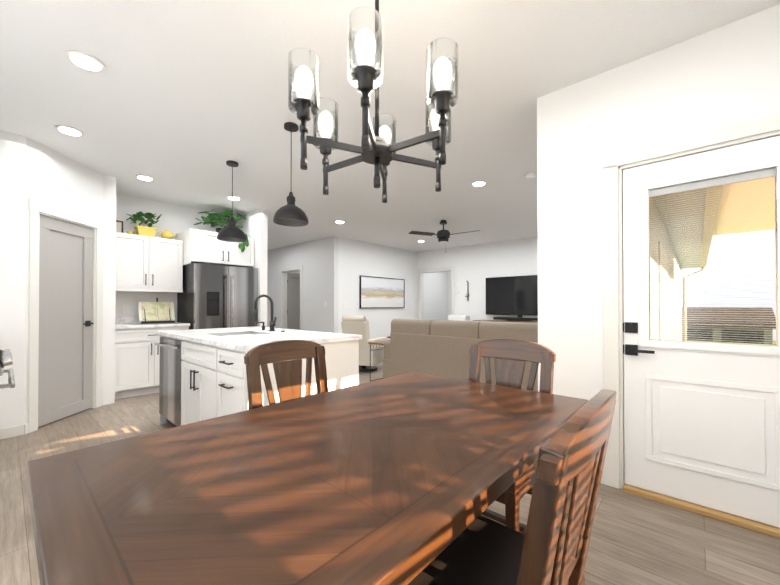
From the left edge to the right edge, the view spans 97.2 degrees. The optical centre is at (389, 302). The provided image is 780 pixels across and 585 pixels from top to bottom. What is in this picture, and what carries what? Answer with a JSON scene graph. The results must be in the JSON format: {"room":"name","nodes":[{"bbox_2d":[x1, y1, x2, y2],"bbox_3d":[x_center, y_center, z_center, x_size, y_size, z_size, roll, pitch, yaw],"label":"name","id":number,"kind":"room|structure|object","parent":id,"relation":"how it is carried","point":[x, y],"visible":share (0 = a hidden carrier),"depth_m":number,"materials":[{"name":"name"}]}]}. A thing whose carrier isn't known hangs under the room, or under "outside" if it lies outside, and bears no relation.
{"room":"kitchen and dining room","nodes":[
{"label":"kitchen and dining room","id":0,"kind":"room"},
{"bbox_2d":[0,349,14,388],"bbox_3d":[-2.771,0.700,2.044,2.209,0.957,0.718,0,-1,42],"label":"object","id":1,"kind":"object","parent":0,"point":[6,357],"visible":1,"depth_m":1.95,"materials":[{"name":"silver metal"}]},
{"bbox_2d":[0,130,25,428],"bbox_3d":[-3.616,-0.165,2.857,0.120,2.700,0.800,0,-1,42],"label":"wall","id":2,"kind":"structure","parent":0,"point":[12,225],"depth_m":3.06,"materials":[{"name":"white paint"}]},
{"bbox_2d":[24,137,102,423],"bbox_3d":[-3.394,-0.159,3.567,0.120,2.700,0.912,0,0,-4],"label":"wall","id":3,"kind":"structure","parent":0,"point":[56,179],"depth_m":3.42,"materials":[{"name":"white paint"}]},
{"bbox_2d":[24,398,102,434],"bbox_3d":[-3.328,1.146,3.561,0.012,0.090,0.912,0,0,-4],"label":"baseboard","id":4,"kind":"structure","parent":3,"relation":"attached to","point":[26,428],"depth_m":3.12,"materials":[{"name":"white"}]},
{"bbox_2d":[27,198,103,432],"bbox_3d":[-3.383,0.118,3.569,0.142,2.145,0.884,0,0,-4],"label":"door frame","id":5,"kind":"structure","parent":3,"relation":"attached to","point":[36,208],"depth_m":3.24,"materials":[{"name":"white wood"}]},
{"bbox_2d":[38,215,93,426],"bbox_3d":[-3.337,0.170,3.565,0.093,2.017,0.672,0,0,-4],"label":"pantry door","id":6,"kind":"structure","parent":3,"relation":"in","point":[65,315],"depth_m":3.56,"materials":[{"name":"grey wood"}]},
{"bbox_2d":[102,175,115,404],"bbox_3d":[-3.599,-0.153,4.317,0.740,2.700,0.120,0,-1,42],"label":"wall","id":7,"kind":"structure","parent":0,"point":[109,291],"depth_m":4.07,"materials":[{"name":"white paint"}]},
{"bbox_2d":[115,194,236,321],"bbox_3d":[-3.767,-0.150,4.775,0.120,2.700,3.460,0,-1,42],"label":"wall","id":8,"kind":"structure","parent":0,"point":[174,219],"depth_m":5.04,"materials":[{"name":"white paint"}]},
{"bbox_2d":[123,305,128,312],"bbox_3d":[-3.669,0.080,4.780,0.014,0.116,0.070,0,-1,42],"label":"electrical outlet","id":9,"kind":"object","parent":8,"relation":"attached to","point":[125,308],"visible":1,"depth_m":4.78,"materials":[{"name":"white plastic"}]},
{"bbox_2d":[115,316,170,323],"bbox_3d":[-3.542,0.236,4.917,0.016,0.100,0.846,0,-1,42],"label":"backsplash","id":10,"kind":"structure","parent":8,"relation":"attached to","point":[121,319],"depth_m":4.79,"materials":[{"name":"white tile"}]},
{"bbox_2d":[116,232,182,291],"bbox_3d":[-3.419,-0.550,4.810,0.350,0.730,0.840,0,-1,42],"label":"upper cabinet","id":11,"kind":"object","parent":8,"relation":"attached to","point":[148,264],"depth_m":4.69,"materials":[{"name":"white wood"}]},
{"bbox_2d":[116,211,176,238],"bbox_3d":[-3.433,-1.100,4.826,0.289,0.367,0.788,0,-1,42],"label":"potted plant","id":12,"kind":"object","parent":11,"relation":"on","point":[149,230],"visible":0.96,"depth_m":4.79,"materials":[{"name":"green plant"}]},
{"bbox_2d":[176,228,253,267],"bbox_3d":[-2.720,-0.813,5.377,0.640,0.465,0.934,0,-1,42],"label":"upper cabinet","id":13,"kind":"object","parent":8,"relation":"attached to","point":[199,246],"depth_m":5.05,"materials":[{"name":"white wood"}]},
{"bbox_2d":[194,209,248,251],"bbox_3d":[-2.610,-1.129,5.373,0.592,0.695,0.757,0,-1,42],"label":"pothos","id":14,"kind":"object","parent":13,"relation":"on","point":[213,219],"visible":0.75,"depth_m":5.32,"materials":[{"name":"green plant"}]},
{"bbox_2d":[237,208,267,326],"bbox_3d":[-3.437,-0.134,6.727,3.870,2.700,0.120,0,-1,42],"label":"wall","id":15,"kind":"structure","parent":0,"point":[255,225],"depth_m":5.46,"materials":[{"name":"white paint"}]},
{"bbox_2d":[267,236,337,332],"bbox_3d":[-2.312,-0.119,8.639,3.000,2.700,0.120,0,-1,42],"label":"wall","id":16,"kind":"structure","parent":0,"point":[317,259],"depth_m":8.13,"materials":[{"name":"white paint"}]},
{"bbox_2d":[280,265,302,329],"bbox_3d":[-2.468,0.152,8.762,0.990,2.160,0.140,0,-1,42],"label":"door frame","id":17,"kind":"structure","parent":16,"relation":"attached to","point":[284,270],"depth_m":8.99,"materials":[{"name":"white wood"}]},
{"bbox_2d":[287,273,299,329],"bbox_3d":[-2.411,0.215,9.309,0.766,2.018,0.039,0,-1,-36],"label":"hall door","id":18,"kind":"structure","parent":16,"relation":"in","point":[293,300],"depth_m":9.19,"materials":[{"name":"grey wood"}]},
{"bbox_2d":[338,237,416,339],"bbox_3d":[-0.229,-0.118,8.809,0.120,2.700,2.910,0,-1,42],"label":"wall","id":19,"kind":"structure","parent":0,"point":[357,259],"depth_m":8.54,"materials":[{"name":"white paint"}]},
{"bbox_2d":[359,276,404,307],"bbox_3d":[-0.164,-0.259,8.758,0.040,0.776,1.636,0,-1,42],"label":"landscape picture","id":20,"kind":"object","parent":19,"relation":"attached to","point":[378,292],"visible":1,"depth_m":8.69,"materials":[{"name":"fabric"}]},
{"bbox_2d":[0,363,779,584],"bbox_3d":[0.778,1.256,5.558,12.100,0.100,11.300,0,-1,42],"label":"floor","id":21,"kind":"structure","parent":0,"point":[636,540],"depth_m":1.77,"materials":[{"name":"beige wood"}]},
{"bbox_2d":[115,328,188,398],"bbox_3d":[-3.319,0.762,4.709,0.620,0.875,0.840,0,-1,42],"label":"base cabinet","id":22,"kind":"object","parent":21,"relation":"on","point":[137,357],"depth_m":4.38,"materials":[{"name":"white wood"}]},
{"bbox_2d":[115,320,189,327],"bbox_3d":[-3.311,0.305,4.710,0.635,0.040,0.846,0,-1,42],"label":"countertop","id":23,"kind":"structure","parent":22,"relation":"on","point":[173,325],"depth_m":4.54,"materials":[{"name":"white stone"}]},
{"bbox_2d":[138,298,174,323],"bbox_3d":[-3.314,0.104,4.892,0.163,0.361,0.430,0,-1,42],"label":"cookbook","id":24,"kind":"object","parent":23,"relation":"on","point":[156,312],"visible":0.98,"depth_m":4.86,"materials":[{"name":"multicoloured paper"}]},
{"bbox_2d":[177,263,257,329],"bbox_3d":[-2.636,0.327,5.303,0.792,1.755,0.905,0,-1,42],"label":"fridge","id":25,"kind":"object","parent":21,"relation":"on","point":[215,296],"visible":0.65,"depth_m":5.00,"materials":[{"name":"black metal"}]},
{"bbox_2d":[154,334,358,426],"bbox_3d":[-1.280,0.749,3.116,1.794,0.875,1.045,0,-1,42],"label":"kitchen island","id":26,"kind":"object","parent":21,"relation":"on","point":[202,375],"depth_m":2.69,"materials":[{"name":"white wood"}]},
{"bbox_2d":[154,337,182,426],"bbox_3d":[-1.844,0.750,3.337,0.595,0.838,0.623,0,-1,42],"label":"dishwasher","id":27,"kind":"object","parent":26,"relation":"in","point":[171,360],"depth_m":3.12,"materials":[{"name":"silver metal"}]},
{"bbox_2d":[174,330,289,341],"bbox_3d":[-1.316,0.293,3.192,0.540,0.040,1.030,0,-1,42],"label":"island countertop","id":28,"kind":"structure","parent":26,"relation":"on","point":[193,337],"depth_m":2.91,"materials":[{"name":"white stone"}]},
{"bbox_2d":[218,330,269,333],"bbox_3d":[-1.369,0.407,3.132,0.538,0.258,0.478,0,-1,42],"label":"sink","id":29,"kind":"object","parent":28,"relation":"in","point":[219,331],"depth_m":3.39,"materials":[{"name":"white ceramic"}]},
{"bbox_2d":[253,294,275,329],"bbox_3d":[-1.201,0.095,3.320,0.107,0.357,0.223,0,-1,42],"label":"faucet","id":30,"kind":"object","parent":28,"relation":"on","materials":[{"name":"black metal"}]},
{"bbox_2d":[198,330,361,353],"bbox_3d":[-0.846,0.289,2.772,0.720,0.040,1.030,0,-1,42],"label":"island countertop","id":31,"kind":"structure","parent":26,"relation":"on","point":[243,342],"depth_m":2.68,"materials":[{"name":"white stone"}]},
{"bbox_2d":[244,340,327,409],"bbox_3d":[-0.373,0.691,1.655,0.520,0.991,0.460,0,-1,42],"label":"chair","id":32,"kind":"object","parent":21,"relation":"on","point":[288,372],"visible":0.38,"depth_m":1.78,"materials":[{"name":"brown wood"}]},
{"bbox_2d":[27,372,587,584],"bbox_3d":[-0.045,0.792,1.181,0.950,0.760,1.630,0,-1,42],"label":"dining table","id":33,"kind":"object","parent":21,"relation":"on","point":[405,479],"visible":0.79,"depth_m":0.77,"materials":[{"name":"brown wood"}]},
{"bbox_2d":[341,316,387,371],"bbox_3d":[-0.497,0.717,6.273,0.680,0.991,0.765,0,0,24],"label":"recliner","id":34,"kind":"object","parent":21,"relation":"on","point":[357,325],"visible":0.48,"depth_m":5.96,"materials":[{"name":"beige"}]},
{"bbox_2d":[368,340,389,381],"bbox_3d":[-0.049,0.888,5.160,0.300,0.619,0.480,0,-1,42],"label":"tray table","id":35,"kind":"object","parent":21,"relation":"on","point":[379,343],"visible":0.52,"depth_m":5.08,"materials":[{"name":"brown wood"}]},
{"bbox_2d":[448,315,469,320],"bbox_3d":[1.480,0.764,8.441,0.690,0.930,0.720,0,-1,-28],"label":"accent chair","id":36,"kind":"object","parent":21,"relation":"on","point":[460,317],"visible":0.19,"depth_m":8.42,"materials":[{"name":"white fabric"}]},
{"bbox_2d":[383,319,537,391],"bbox_3d":[1.040,0.704,4.339,2.320,0.985,0.945,0,-1,42],"label":"sofa","id":37,"kind":"object","parent":21,"relation":"on","point":[435,347],"visible":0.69,"depth_m":4.07,"materials":[{"name":"fabric"}]},
{"bbox_2d":[473,320,537,322],"bbox_3d":[2.843,0.813,7.677,1.920,0.820,0.486,0,-1,42],"label":"tv console","id":38,"kind":"object","parent":21,"relation":"on","point":[508,321],"visible":0.02,"depth_m":7.60,"materials":[{"name":"brown wood"}]},
{"bbox_2d":[486,275,537,320],"bbox_3d":[2.917,-0.108,7.782,1.660,1.017,0.190,0,-1,42],"label":"tv","id":39,"kind":"object","parent":38,"relation":"on","point":[514,295],"visible":0.81,"depth_m":7.90,"materials":[{"name":"black plastic"}]},
{"bbox_2d":[469,339,555,533],"bbox_3d":[0.500,0.692,1.687,0.460,0.991,0.520,0,-1,42],"label":"chair","id":40,"kind":"object","parent":21,"relation":"on","point":[509,371],"visible":0.25,"depth_m":1.77,"materials":[{"name":"brown wood"}]},
{"bbox_2d":[408,389,616,584],"bbox_3d":[0.239,0.685,0.847,0.520,0.991,0.460,0,-1,42],"label":"chair","id":41,"kind":"object","parent":21,"relation":"on","point":[550,546],"visible":0.85,"depth_m":0.68,"materials":[{"name":"brown wood"}]},
{"bbox_2d":[0,0,779,251],"bbox_3d":[0.778,-1.544,5.580,12.100,0.100,11.300,0,-1,42],"label":"ceiling","id":42,"kind":"structure","parent":0,"point":[181,102],"depth_m":2.50,"materials":[{"name":"white paint"}]},
{"bbox_2d":[55,125,83,136],"bbox_3d":[-2.810,-1.508,3.019,0.190,0.012,0.190,0,-1,42],"label":"recessed light","id":43,"kind":"object","parent":42,"relation":"in","point":[69,130],"visible":0.92,"depth_m":3.00,"materials":[{"name":"white plastic"}]},
{"bbox_2d":[65,50,104,72],"bbox_3d":[-1.912,-1.515,2.163,0.190,0.012,0.190,0,-1,42],"label":"recessed light","id":44,"kind":"object","parent":42,"relation":"in","point":[85,61],"visible":1,"depth_m":2.15,"materials":[{"name":"white plastic"}]},
{"bbox_2d":[135,175,153,180],"bbox_3d":[-2.943,-1.499,4.131,0.190,0.012,0.190,0,-1,42],"label":"recessed light","id":45,"kind":"object","parent":42,"relation":"in","point":[144,177],"visible":0.98,"depth_m":4.11,"materials":[{"name":"white plastic"}]},
{"bbox_2d":[217,160,246,241],"bbox_3d":[-1.694,-1.093,3.695,0.292,0.830,0.292,0,-1,42],"label":"pendant light","id":46,"kind":"object","parent":42,"relation":"hanging from","point":[231,232],"visible":1,"depth_m":3.66,"materials":[{"name":"black metal"}]},
{"bbox_2d":[227,196,240,200],"bbox_3d":[-2.230,-1.493,4.915,0.190,0.012,0.190,0,-1,42],"label":"recessed light","id":47,"kind":"object","parent":42,"relation":"in","point":[235,198],"visible":0.85,"depth_m":4.90,"materials":[{"name":"white plastic"}]},
{"bbox_2d":[273,122,308,226],"bbox_3d":[-0.844,-1.099,2.936,0.292,0.830,0.292,0,-1,42],"label":"pendant light","id":48,"kind":"object","parent":42,"relation":"hanging from","point":[291,213],"visible":1,"depth_m":2.90,"materials":[{"name":"black metal"}]},
{"bbox_2d":[288,0,457,202],"bbox_3d":[-0.045,-0.964,1.195,0.593,1.128,0.555,0,-1,42],"label":"chandelier","id":49,"kind":"object","parent":42,"relation":"hanging from","point":[377,149],"visible":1,"depth_m":1.07,"materials":[{"name":"grey metal"}]},
{"bbox_2d":[408,220,479,242],"bbox_3d":[1.035,-1.198,6.106,1.108,0.583,1.218,0,-1,42],"label":"ceiling fan","id":50,"kind":"object","parent":42,"relation":"hanging from","point":[443,235],"visible":1,"depth_m":6.11,"materials":[{"name":"black metal"}]},
{"bbox_2d":[471,181,486,186],"bbox_3d":[1.118,-1.498,4.324,0.190,0.012,0.190,0,-1,42],"label":"recessed light","id":51,"kind":"object","parent":42,"relation":"in","point":[478,183],"visible":0.98,"depth_m":4.30,"materials":[{"name":"white plastic"}]},
{"bbox_2d":[524,172,535,179],"bbox_3d":[1.637,-1.480,4.034,0.130,0.051,0.130,0,-1,42],"label":"smoke detector","id":52,"kind":"object","parent":42,"relation":"attached to","point":[530,176],"visible":1,"depth_m":4.00,"materials":[{"name":"white plastic"}]},
{"bbox_2d":[424,272,446,319],"bbox_3d":[1.214,-0.101,10.993,0.120,2.700,2.030,0,-1,42],"label":"wall","id":53,"kind":"structure","parent":0,"point":[435,296],"depth_m":11.21,"materials":[{"name":"white paint"}]},
{"bbox_2d":[447,271,451,319],"bbox_3d":[2.743,-0.100,11.069,2.300,2.700,0.120,0,-1,42],"label":"wall","id":54,"kind":"structure","parent":0,"point":[449,302],"depth_m":11.64,"materials":[{"name":"white paint"}]},
{"bbox_2d":[417,237,537,320],"bbox_3d":[2.738,-0.123,8.190,5.370,2.700,0.120,0,-1,42],"label":"wall","id":55,"kind":"structure","parent":0,"point":[476,265],"depth_m":8.56,"materials":[{"name":"white paint"}]},
{"bbox_2d":[418,266,454,318],"bbox_3d":[1.288,0.137,9.470,1.210,2.200,0.140,0,-1,42],"label":"trim","id":56,"kind":"structure","parent":55,"relation":"attached to","point":[421,272],"depth_m":9.69,"materials":[{"name":"white wood"}]},
{"bbox_2d":[465,281,468,300],"bbox_3d":[1.958,-0.308,8.730,0.086,0.518,0.110,0,-1,42],"label":"sconce","id":57,"kind":"object","parent":55,"relation":"attached to","point":[467,294],"visible":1,"depth_m":8.77,"materials":[{"name":"black"}]},
{"bbox_2d":[537,4,779,469],"bbox_3d":[1.846,-0.172,1.946,1.920,2.700,0.120,0,-1,42],"label":"wall","id":58,"kind":"structure","parent":0,"point":[726,75],"depth_m":2.28,"materials":[{"name":"white paint"}]},
{"bbox_2d":[601,470,603,483],"bbox_3d":[1.238,1.137,2.390,0.432,0.090,0.012,0,-1,42],"label":"baseboard","id":59,"kind":"structure","parent":58,"relation":"attached to","point":[602,479],"depth_m":2.25,"materials":[{"name":"white"}]},
{"bbox_2d":[602,112,779,488],"bbox_3d":[1.803,0.108,1.971,0.980,2.140,0.138,0,-1,42],"label":"door frame","id":60,"kind":"structure","parent":58,"relation":"attached to","point":[615,165],"depth_m":2.20,"materials":[{"name":"white wood"}]},
{"bbox_2d":[623,136,779,527],"bbox_3d":[1.781,0.145,1.937,0.786,2.001,0.116,0,-1,42],"label":"exterior door","id":61,"kind":"structure","parent":58,"relation":"in","point":[702,423],"depth_m":1.96,"materials":[{"name":"white wood"}]},
{"bbox_2d":[649,168,776,345],"bbox_3d":[1.801,-0.235,1.952,0.527,0.923,0.016,0,-1,42],"label":"door blinds","id":62,"kind":"object","parent":61,"relation":"attached to","point":[766,173],"visible":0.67,"depth_m":1.93,"materials":[{"name":"white plastic"}]},
{"bbox_2d":[649,167,777,345],"bbox_3d":[1.801,-0.237,1.952,0.533,0.928,0.036,0,-1,42],"label":"window","id":63,"kind":"structure","parent":61,"relation":"attached to","point":[750,243],"depth_m":1.93,"materials":[{"name":"clear glass"}]},
{"bbox_2d":[623,483,779,537],"bbox_3d":[1.810,1.165,1.971,0.774,0.026,0.195,0,-1,42],"label":"exterior door threshold sill","id":64,"kind":"structure","parent":58,"relation":"attached to","point":[764,528],"depth_m":1.91,"materials":[{"name":"brown wood"}]},
{"label":"outside","id":65,"kind":"structure","parent":0,"visible":0},
{"bbox_2d":[687,340,775,344],"bbox_3d":[38.279,4.024,27.768,100.000,4.883,86.970,0,-1,42],"label":"lawn","id":66,"kind":"structure","parent":65,"point":[736,342],"depth_m":40.74,"materials":[{"name":"green plant"}]},
{"bbox_2d":[650,185,722,340],"bbox_3d":[4.681,-0.595,8.489,4.766,5.449,13.390,0,-1,42],"label":"house","id":67,"kind":"structure","parent":66,"relation":"on","point":[674,314],"depth_m":5.40,"materials":[{"name":"beige"}]},
{"bbox_2d":[682,307,775,343],"bbox_3d":[43.757,3.010,46.289,10.300,4.833,10.063,0,-1,42],"label":"house","id":68,"kind":"structure","parent":66,"relation":"on","point":[698,311],"depth_m":41.73,"materials":[{"name":"grey brick"}]}
]}

